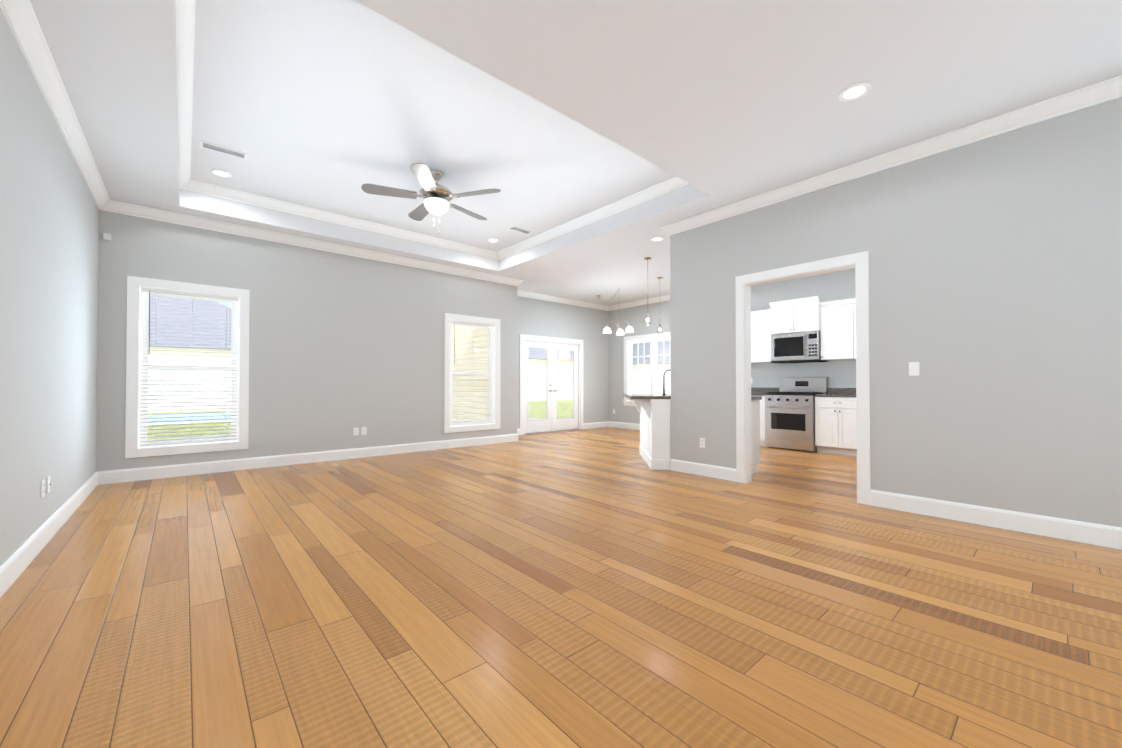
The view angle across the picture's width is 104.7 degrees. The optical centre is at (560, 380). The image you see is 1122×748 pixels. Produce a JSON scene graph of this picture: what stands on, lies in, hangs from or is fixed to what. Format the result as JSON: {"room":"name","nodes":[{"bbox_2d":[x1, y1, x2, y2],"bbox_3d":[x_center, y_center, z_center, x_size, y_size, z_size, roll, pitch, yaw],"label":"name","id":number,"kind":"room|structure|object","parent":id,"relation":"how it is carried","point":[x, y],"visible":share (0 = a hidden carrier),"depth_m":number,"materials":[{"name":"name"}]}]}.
{"room":"empty living room","nodes":[
{"label":"empty living room","id":0,"kind":"room"},
{"bbox_2d":[0,8,98,565],"bbox_3d":[-1.898,-0.447,1.023,0.120,3.050,9.690,1,-1,-41],"label":"wall","id":1,"kind":"structure","parent":0,"point":[49,229],"depth_m":2.79,"materials":[{"name":"grey paint"}]},
{"bbox_2d":[41,479,44,497],"bbox_3d":[-3.422,0.718,2.859,0.008,0.114,0.070,1,-1,-41],"label":"electrical outlet","id":2,"kind":"object","parent":1,"relation":"attached to","point":[42,488],"visible":1,"depth_m":2.84,"materials":[{"name":"white plastic"}]},
{"bbox_2d":[47,476,50,493],"bbox_3d":[-3.524,0.720,2.982,0.015,0.114,0.070,1,-1,-41],"label":"electrical outlet","id":3,"kind":"object","parent":1,"relation":"attached to","point":[48,484],"visible":0.98,"depth_m":2.97,"materials":[{"name":"white plastic"}]},
{"bbox_2d":[0,471,99,597],"bbox_3d":[-1.847,1.009,1.052,0.016,0.140,9.450,1,-1,-41],"label":"baseboard","id":4,"kind":"structure","parent":1,"relation":"attached to","point":[16,563],"depth_m":2.79,"materials":[{"name":"white wood"}]},
{"bbox_2d":[0,0,111,211],"bbox_3d":[-1.820,-1.917,1.107,0.088,0.108,9.450,1,-1,-41],"label":"crown molding","id":5,"kind":"structure","parent":1,"relation":"attached to","point":[26,30],"depth_m":2.79,"materials":[{"name":"white wood"}]},
{"bbox_2d":[96,210,516,471],"bbox_3d":[-2.931,-0.387,6.467,5.470,3.050,0.120,1,-1,-41],"label":"wall","id":6,"kind":"structure","parent":0,"point":[341,347],"depth_m":5.97,"materials":[{"name":"grey paint"}]},
{"bbox_2d":[103,233,110,240],"bbox_3d":[-4.895,-1.547,4.669,0.060,0.070,0.031,1,-1,-41],"label":"sensor","id":7,"kind":"object","parent":6,"relation":"attached to","point":[106,236],"visible":0.98,"depth_m":4.66,"materials":[{"name":"white plastic"}]},
{"bbox_2d":[125,276,249,457],"bbox_3d":[-4.407,-0.142,5.167,1.100,2.010,0.137,1,-1,-41],"label":"window","id":8,"kind":"structure","parent":6,"relation":"in","point":[137,307],"depth_m":5.07,"materials":[{"name":"white"}]},
{"bbox_2d":[140,287,238,445],"bbox_3d":[-4.388,-0.148,5.144,0.880,1.786,0.056,1,-1,-41],"label":"window blinds","id":9,"kind":"object","parent":8,"relation":"attached to","point":[192,294],"visible":0.92,"depth_m":5.12,"materials":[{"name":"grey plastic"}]},
{"bbox_2d":[100,433,519,484],"bbox_3d":[-2.869,1.067,6.415,5.456,0.140,0.016,1,-1,-41],"label":"baseboard","id":10,"kind":"structure","parent":6,"relation":"attached to","point":[157,472],"depth_m":5.69,"materials":[{"name":"white wood"}]},
{"bbox_2d":[112,200,523,286],"bbox_3d":[-2.796,-1.859,6.463,5.468,0.108,0.088,1,-1,-41],"label":"crown molding","id":11,"kind":"structure","parent":6,"relation":"attached to","point":[118,207],"depth_m":5.74,"materials":[{"name":"white wood"}]},
{"bbox_2d":[353,427,358,435],"bbox_3d":[-2.991,0.751,6.317,0.070,0.114,0.008,1,-1,-41],"label":"electrical outlet","id":12,"kind":"object","parent":6,"relation":"attached to","point":[355,431],"visible":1,"depth_m":6.32,"materials":[{"name":"white plastic"}]},
{"bbox_2d":[361,427,366,434],"bbox_3d":[-2.905,0.752,6.387,0.070,0.114,0.015,1,-1,-41],"label":"electrical outlet","id":13,"kind":"object","parent":6,"relation":"attached to","point":[363,430],"visible":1,"depth_m":6.38,"materials":[{"name":"white plastic"}]},
{"bbox_2d":[444,313,499,432],"bbox_3d":[-1.571,-0.115,7.635,1.100,2.010,0.137,1,-1,-41],"label":"window","id":14,"kind":"structure","parent":6,"relation":"in","point":[495,373],"depth_m":7.65,"materials":[{"name":"white"}]},
{"bbox_2d":[450,320,494,425],"bbox_3d":[-1.551,-0.121,7.613,0.880,1.786,0.056,1,-1,-41],"label":"window blinds","id":15,"kind":"object","parent":14,"relation":"attached to","point":[455,354],"visible":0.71,"depth_m":7.55,"materials":[{"name":"grey plastic"}]},
{"bbox_2d":[0,427,1121,747],"bbox_3d":[1.231,1.163,4.227,9.070,0.100,10.440,1,-1,-41],"label":"floor","id":16,"kind":"structure","parent":0,"point":[606,587],"depth_m":2.01,"materials":[{"name":"brown wood"}]},
{"bbox_2d":[623,394,761,473],"bbox_3d":[1.607,0.669,5.964,1.756,0.927,2.119,1,-1,-41],"label":"peninsula bar","id":17,"kind":"object","parent":16,"relation":"on","point":[654,410],"visible":0.4,"depth_m":5.43,"materials":[{"name":"white wood"}]},
{"bbox_2d":[662,369,670,394],"bbox_3d":[1.542,0.026,6.234,0.162,0.366,0.202,1,-1,-41],"label":"kitchen faucet","id":18,"kind":"object","parent":17,"relation":"on","point":[664,381],"visible":0.58,"depth_m":6.21,"materials":[{"name":"silver metal"}]},
{"bbox_2d":[759,396,767,446],"bbox_3d":[3.544,0.712,7.819,0.624,0.880,0.567,1,-1,-41],"label":"base cabinet","id":19,"kind":"object","parent":16,"relation":"on","point":[762,402],"depth_m":7.44,"materials":[{"name":"white wood"}]},
{"bbox_2d":[751,392,767,395],"bbox_3d":[3.387,0.256,7.999,0.630,0.035,1.037,1,-1,-41],"label":"countertop","id":20,"kind":"structure","parent":19,"relation":"on","point":[752,393],"depth_m":7.55,"materials":[{"name":"grey stone"}]},
{"bbox_2d":[765,377,827,451],"bbox_3d":[3.944,0.551,7.284,0.723,1.190,0.752,1,-1,-41],"label":"range","id":21,"kind":"object","parent":16,"relation":"on","point":[790,415],"visible":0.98,"depth_m":7.12,"materials":[{"name":"silver metal"}]},
{"bbox_2d":[815,396,856,455],"bbox_3d":[4.466,0.700,6.760,0.624,0.880,0.705,1,-1,-41],"label":"base cabinet","id":22,"kind":"object","parent":16,"relation":"on","point":[835,421],"depth_m":6.61,"materials":[{"name":"white wood"}]},
{"bbox_2d":[819,392,850,395],"bbox_3d":[5.293,0.232,5.810,0.630,0.035,3.231,1,-1,-41],"label":"countertop","id":23,"kind":"structure","parent":22,"relation":"on","point":[829,393],"depth_m":6.77,"materials":[{"name":"grey stone"}]},
{"bbox_2d":[517,296,608,428],"bbox_3d":[-0.094,-0.350,9.931,3.600,3.050,0.120,1,-1,-41],"label":"wall","id":24,"kind":"structure","parent":0,"point":[537,317],"depth_m":10.42,"materials":[{"name":"grey paint"}]},
{"bbox_2d":[520,334,582,434],"bbox_3d":[-0.169,0.104,9.769,1.860,2.140,0.018,1,-1,-41],"label":"door frame","id":25,"kind":"structure","parent":24,"relation":"attached to","point":[543,338],"depth_m":9.43,"materials":[{"name":"white wood"}]},
{"bbox_2d":[524,339,579,434],"bbox_3d":[-0.213,0.150,9.819,1.674,2.045,0.163,1,-1,-41],"label":"french door","id":26,"kind":"structure","parent":24,"relation":"in","point":[551,423],"depth_m":9.79,"materials":[{"name":"white wood"}]},
{"bbox_2d":[517,290,607,310],"bbox_3d":[-0.063,-1.822,9.836,3.260,0.108,0.088,1,-1,-41],"label":"crown molding","id":27,"kind":"structure","parent":24,"relation":"attached to","point":[532,295],"depth_m":9.88,"materials":[{"name":"white wood"}]},
{"bbox_2d":[583,421,607,428],"bbox_3d":[0.860,1.113,10.655,0.870,0.140,0.016,1,-1,-41],"label":"baseboard","id":28,"kind":"structure","parent":24,"relation":"attached to","point":[597,424],"depth_m":10.63,"materials":[{"name":"white wood"}]},
{"bbox_2d":[30,0,1121,305],"bbox_3d":[1.231,-2.116,4.262,9.070,0.360,10.440,1,-1,-41],"label":"ceiling","id":29,"kind":"structure","parent":0,"point":[544,114],"depth_m":3.16,"materials":[{"name":"white paint"}]},
{"bbox_2d":[175,0,195,187],"bbox_3d":[-2.885,-2.193,3.325,0.088,0.108,3.810,1,-1,-41],"label":"crown molding","id":30,"kind":"structure","parent":29,"relation":"attached to","point":[185,9],"depth_m":3.15,"materials":[{"name":"white wood"}]},
{"bbox_2d":[210,169,231,177],"bbox_3d":[-3.663,-2.228,4.670,0.188,0.008,0.188,1,-1,-41],"label":"recessed light","id":31,"kind":"object","parent":29,"relation":"in","point":[221,173],"visible":1,"depth_m":4.67,"materials":[{"name":"white plastic"}]},
{"bbox_2d":[200,140,247,159],"bbox_3d":[-3.277,-2.233,4.211,0.360,0.007,0.150,1,-1,-41],"label":"ceiling vent","id":32,"kind":"object","parent":29,"relation":"in","point":[222,149],"visible":1,"depth_m":4.21,"materials":[{"name":"white metal"}]},
{"bbox_2d":[180,179,495,258],"bbox_3d":[-2.630,-2.162,6.147,4.180,0.108,0.088,1,-1,-41],"label":"crown molding","id":33,"kind":"structure","parent":29,"relation":"attached to","point":[200,187],"depth_m":5.73,"materials":[{"name":"white wood"}]},
{"bbox_2d":[361,163,500,233],"bbox_3d":[-1.365,-1.904,4.708,1.414,0.653,1.373,1,-1,-41],"label":"fan","id":34,"kind":"object","parent":29,"relation":"hanging from","point":[437,197],"visible":1,"depth_m":4.55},
{"bbox_2d":[487,238,498,242],"bbox_3d":[-1.068,-2.204,6.836,0.188,0.008,0.188,1,-1,-41],"label":"recessed light","id":35,"kind":"object","parent":29,"relation":"in","point":[493,240],"visible":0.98,"depth_m":6.83,"materials":[{"name":"white plastic"}]},
{"bbox_2d":[508,226,532,234],"bbox_3d":[-0.596,-2.209,6.385,0.360,0.007,0.150,1,-1,-41],"label":"ceiling vent","id":36,"kind":"object","parent":29,"relation":"in","point":[520,230],"visible":1,"depth_m":6.39,"materials":[{"name":"white metal"}]},
{"bbox_2d":[496,176,689,259],"bbox_3d":[0.201,-2.163,6.011,0.088,0.108,3.810,1,-1,-41],"label":"crown molding","id":37,"kind":"structure","parent":29,"relation":"attached to","point":[674,183],"depth_m":5.64,"materials":[{"name":"white wood"}]},
{"bbox_2d":[595,288,633,334],"bbox_3d":[1.007,-1.416,9.042,0.624,0.934,1.209,1,-1,-41],"label":"chandelier","id":38,"kind":"object","parent":29,"relation":"hanging from","point":[620,331],"visible":1,"depth_m":8.81,"materials":[{"name":"white glass"}]},
{"bbox_2d":[644,257,652,325],"bbox_3d":[1.360,-1.377,6.779,0.156,1.061,0.156,1,-1,-41],"label":"pendant light","id":39,"kind":"object","parent":29,"relation":"hanging from","point":[647,259],"visible":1,"depth_m":6.76,"materials":[{"name":"white glass"}]},
{"bbox_2d":[650,237,664,241],"bbox_3d":[1.312,-1.915,5.881,0.188,0.008,0.188,1,-1,-41],"label":"recessed light","id":40,"kind":"object","parent":29,"relation":"in","point":[655,239],"visible":0.98,"depth_m":5.88,"materials":[{"name":"white"}]},
{"bbox_2d":[656,277,663,334],"bbox_3d":[1.827,-1.364,7.995,0.156,1.061,0.156,1,-1,-41],"label":"pendant light","id":41,"kind":"object","parent":29,"relation":"hanging from","point":[659,324],"visible":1,"depth_m":7.97,"materials":[{"name":"white glass"}]},
{"bbox_2d":[838,82,871,100],"bbox_3d":[1.986,-1.947,2.929,0.188,0.008,0.188,1,-1,-41],"label":"recessed light","id":42,"kind":"object","parent":29,"relation":"in","point":[855,91],"visible":1,"depth_m":2.92,"materials":[{"name":"white plastic"}]},
{"bbox_2d":[609,268,855,423],"bbox_3d":[3.989,-0.372,7.891,0.120,3.050,8.320,1,-1,-41],"label":"wall","id":43,"kind":"structure","parent":0,"point":[833,286],"depth_m":8.01,"materials":[{"name":"grey paint"}]},
{"bbox_2d":[608,421,639,428],"bbox_3d":[2.241,1.104,9.780,0.016,0.140,3.150,1,-1,-41],"label":"baseboard","id":44,"kind":"structure","parent":43,"relation":"attached to","point":[610,424],"depth_m":10.59,"materials":[{"name":"white wood"}]},
{"bbox_2d":[608,295,669,310],"bbox_3d":[3.872,-1.843,7.884,0.088,0.108,8.200,1,-1,-41],"label":"crown molding","id":45,"kind":"structure","parent":43,"relation":"attached to","point":[662,298],"depth_m":10.19,"materials":[{"name":"white wood"}]},
{"bbox_2d":[622,332,670,405],"bbox_3d":[2.109,-0.224,10.011,0.169,1.680,1.670,1,-1,-41],"label":"window","id":46,"kind":"structure","parent":43,"relation":"in","point":[652,339],"depth_m":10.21,"materials":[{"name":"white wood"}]},
{"bbox_2d":[751,309,770,363],"bbox_3d":[3.499,-0.778,8.093,0.353,0.925,1.018,1,-1,-41],"label":"upper cabinet","id":47,"kind":"object","parent":43,"relation":"attached to","point":[760,342],"depth_m":7.75,"materials":[{"name":"white wood"}]},
{"bbox_2d":[767,296,818,335],"bbox_3d":[4.058,-1.073,7.401,0.423,0.550,0.765,1,-1,-41],"label":"upper cabinet","id":48,"kind":"object","parent":43,"relation":"attached to","point":[801,315],"depth_m":7.27,"materials":[{"name":"white wood"}]},
{"bbox_2d":[771,331,827,363],"bbox_3d":[4.048,-0.547,7.387,0.446,0.490,0.754,1,-1,-41],"label":"microwave","id":49,"kind":"object","parent":48,"relation":"attached to","point":[801,347],"visible":0.98,"depth_m":7.24,"materials":[{"name":"silver metal"}]},
{"bbox_2d":[751,388,855,395],"bbox_3d":[4.936,0.175,6.683,0.022,0.099,5.015,1,-1,-41],"label":"backsplash","id":50,"kind":"structure","parent":43,"relation":"attached to","point":[853,390],"depth_m":7.19,"materials":[{"name":"grey stone"}]},
{"bbox_2d":[819,300,846,359],"bbox_3d":[4.506,-0.790,6.936,0.353,0.925,0.520,1,-1,-41],"label":"upper cabinet","id":51,"kind":"object","parent":43,"relation":"attached to","point":[833,323],"depth_m":6.87,"materials":[{"name":"white wood"}]},
{"bbox_2d":[847,298,855,359],"bbox_3d":[4.941,-0.796,6.436,0.353,0.925,1.042,1,-1,-41],"label":"upper cabinet","id":52,"kind":"object","parent":43,"relation":"attached to","point":[851,304],"depth_m":6.69,"materials":[{"name":"white wood"}]},
{"bbox_2d":[670,97,1121,527],"bbox_3d":[3.395,-0.423,3.197,0.120,3.050,6.020,1,-1,-41],"label":"wall","id":53,"kind":"structure","parent":0,"point":[995,287],"depth_m":3.35,"materials":[{"name":"grey paint"}]},
{"bbox_2d":[700,438,704,447],"bbox_3d":[1.659,0.738,5.081,0.008,0.114,0.070,1,-1,-41],"label":"electrical outlet","id":54,"kind":"object","parent":53,"relation":"attached to","point":[702,442],"visible":1,"depth_m":5.08,"materials":[{"name":"white plastic"}]},
{"bbox_2d":[670,459,735,481],"bbox_3d":[1.651,1.053,5.081,0.016,0.140,0.856,1,-1,-41],"label":"baseboard","id":55,"kind":"structure","parent":53,"relation":"attached to","point":[724,473],"depth_m":5.05,"materials":[{"name":"white wood"}]},
{"bbox_2d":[735,251,870,504],"bbox_3d":[2.387,-0.015,4.351,0.156,2.260,1.230,1,-1,-41],"label":"trim","id":56,"kind":"structure","parent":53,"relation":"attached to","point":[859,262],"depth_m":4.18,"materials":[{"name":"white wood"}]},
{"bbox_2d":[660,75,1121,235],"bbox_3d":[3.252,-1.894,3.227,0.098,0.108,5.988,1,-1,-41],"label":"crown molding","id":57,"kind":"structure","parent":53,"relation":"attached to","point":[1110,89],"depth_m":3.51,"materials":[{"name":"white wood"}]},
{"bbox_2d":[909,362,918,375],"bbox_3d":[2.945,-0.093,3.610,0.011,0.114,0.070,1,-1,-41],"label":"light switch","id":58,"kind":"object","parent":53,"relation":"attached to","point":[913,368],"visible":1,"depth_m":3.61,"materials":[{"name":"white plastic"}]},
{"bbox_2d":[870,489,1121,549],"bbox_3d":[3.981,1.023,2.405,0.016,0.140,3.780,1,-1,-41],"label":"baseboard","id":59,"kind":"structure","parent":53,"relation":"attached to","point":[1065,529],"depth_m":3.20,"materials":[{"name":"white wood"}]},
{"label":"outside","id":60,"kind":"structure","parent":0,"visible":0},
{"bbox_2d":[148,400,572,439],"bbox_3d":[-9.329,1.508,24.862,140.000,0.260,130.000,1,-1,-41],"label":"ground","id":61,"kind":"structure","parent":60,"point":[540,411],"depth_m":12.06,"materials":[{"name":"green plant"}]},
{"bbox_2d":[148,411,230,424],"bbox_3d":[-12.555,1.226,14.102,17.000,0.070,5.000,1,-1,-41],"label":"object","id":62,"kind":"object","parent":61,"relation":"on","point":[193,418],"depth_m":13.31,"materials":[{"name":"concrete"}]},
{"bbox_2d":[148,295,231,404],"bbox_3d":[-24.191,-1.838,25.219,17.000,6.440,11.000,1,-1,-41],"label":"house","id":63,"kind":"structure","parent":61,"relation":"on","point":[190,330],"depth_m":23.59,"materials":[{"name":"white"}]},
{"bbox_2d":[148,369,634,411],"bbox_3d":[-14.362,0.422,19.233,55.000,1.790,0.100,1,-1,-41],"label":"fence","id":64,"kind":"object","parent":61,"relation":"on","point":[538,383],"depth_m":18.42,"materials":[{"name":"white wood"}]},
{"bbox_2d":[529,348,572,375],"bbox_3d":[-5.725,-1.621,35.988,15.000,6.240,11.000,1,-1,-41],"label":"house","id":65,"kind":"structure","parent":61,"relation":"on","point":[562,359],"depth_m":33.86,"materials":[{"name":"beige"}]},
{"bbox_3d":[-1.160,-0.365,8.506,0.120,3.050,0.630,1,-1,-41],"label":"wall","id":66,"kind":"structure","parent":0,"visible":0},
{"bbox_2d":[451,325,488,420],"bbox_3d":[-2.308,-0.477,9.710,0.028,3.300,3.948,1,-1,-41],"label":"cladding","id":67,"kind":"object","parent":66,"relation":"attached to","point":[479,351],"depth_m":9.25,"materials":[{"name":"beige"}]}
]}

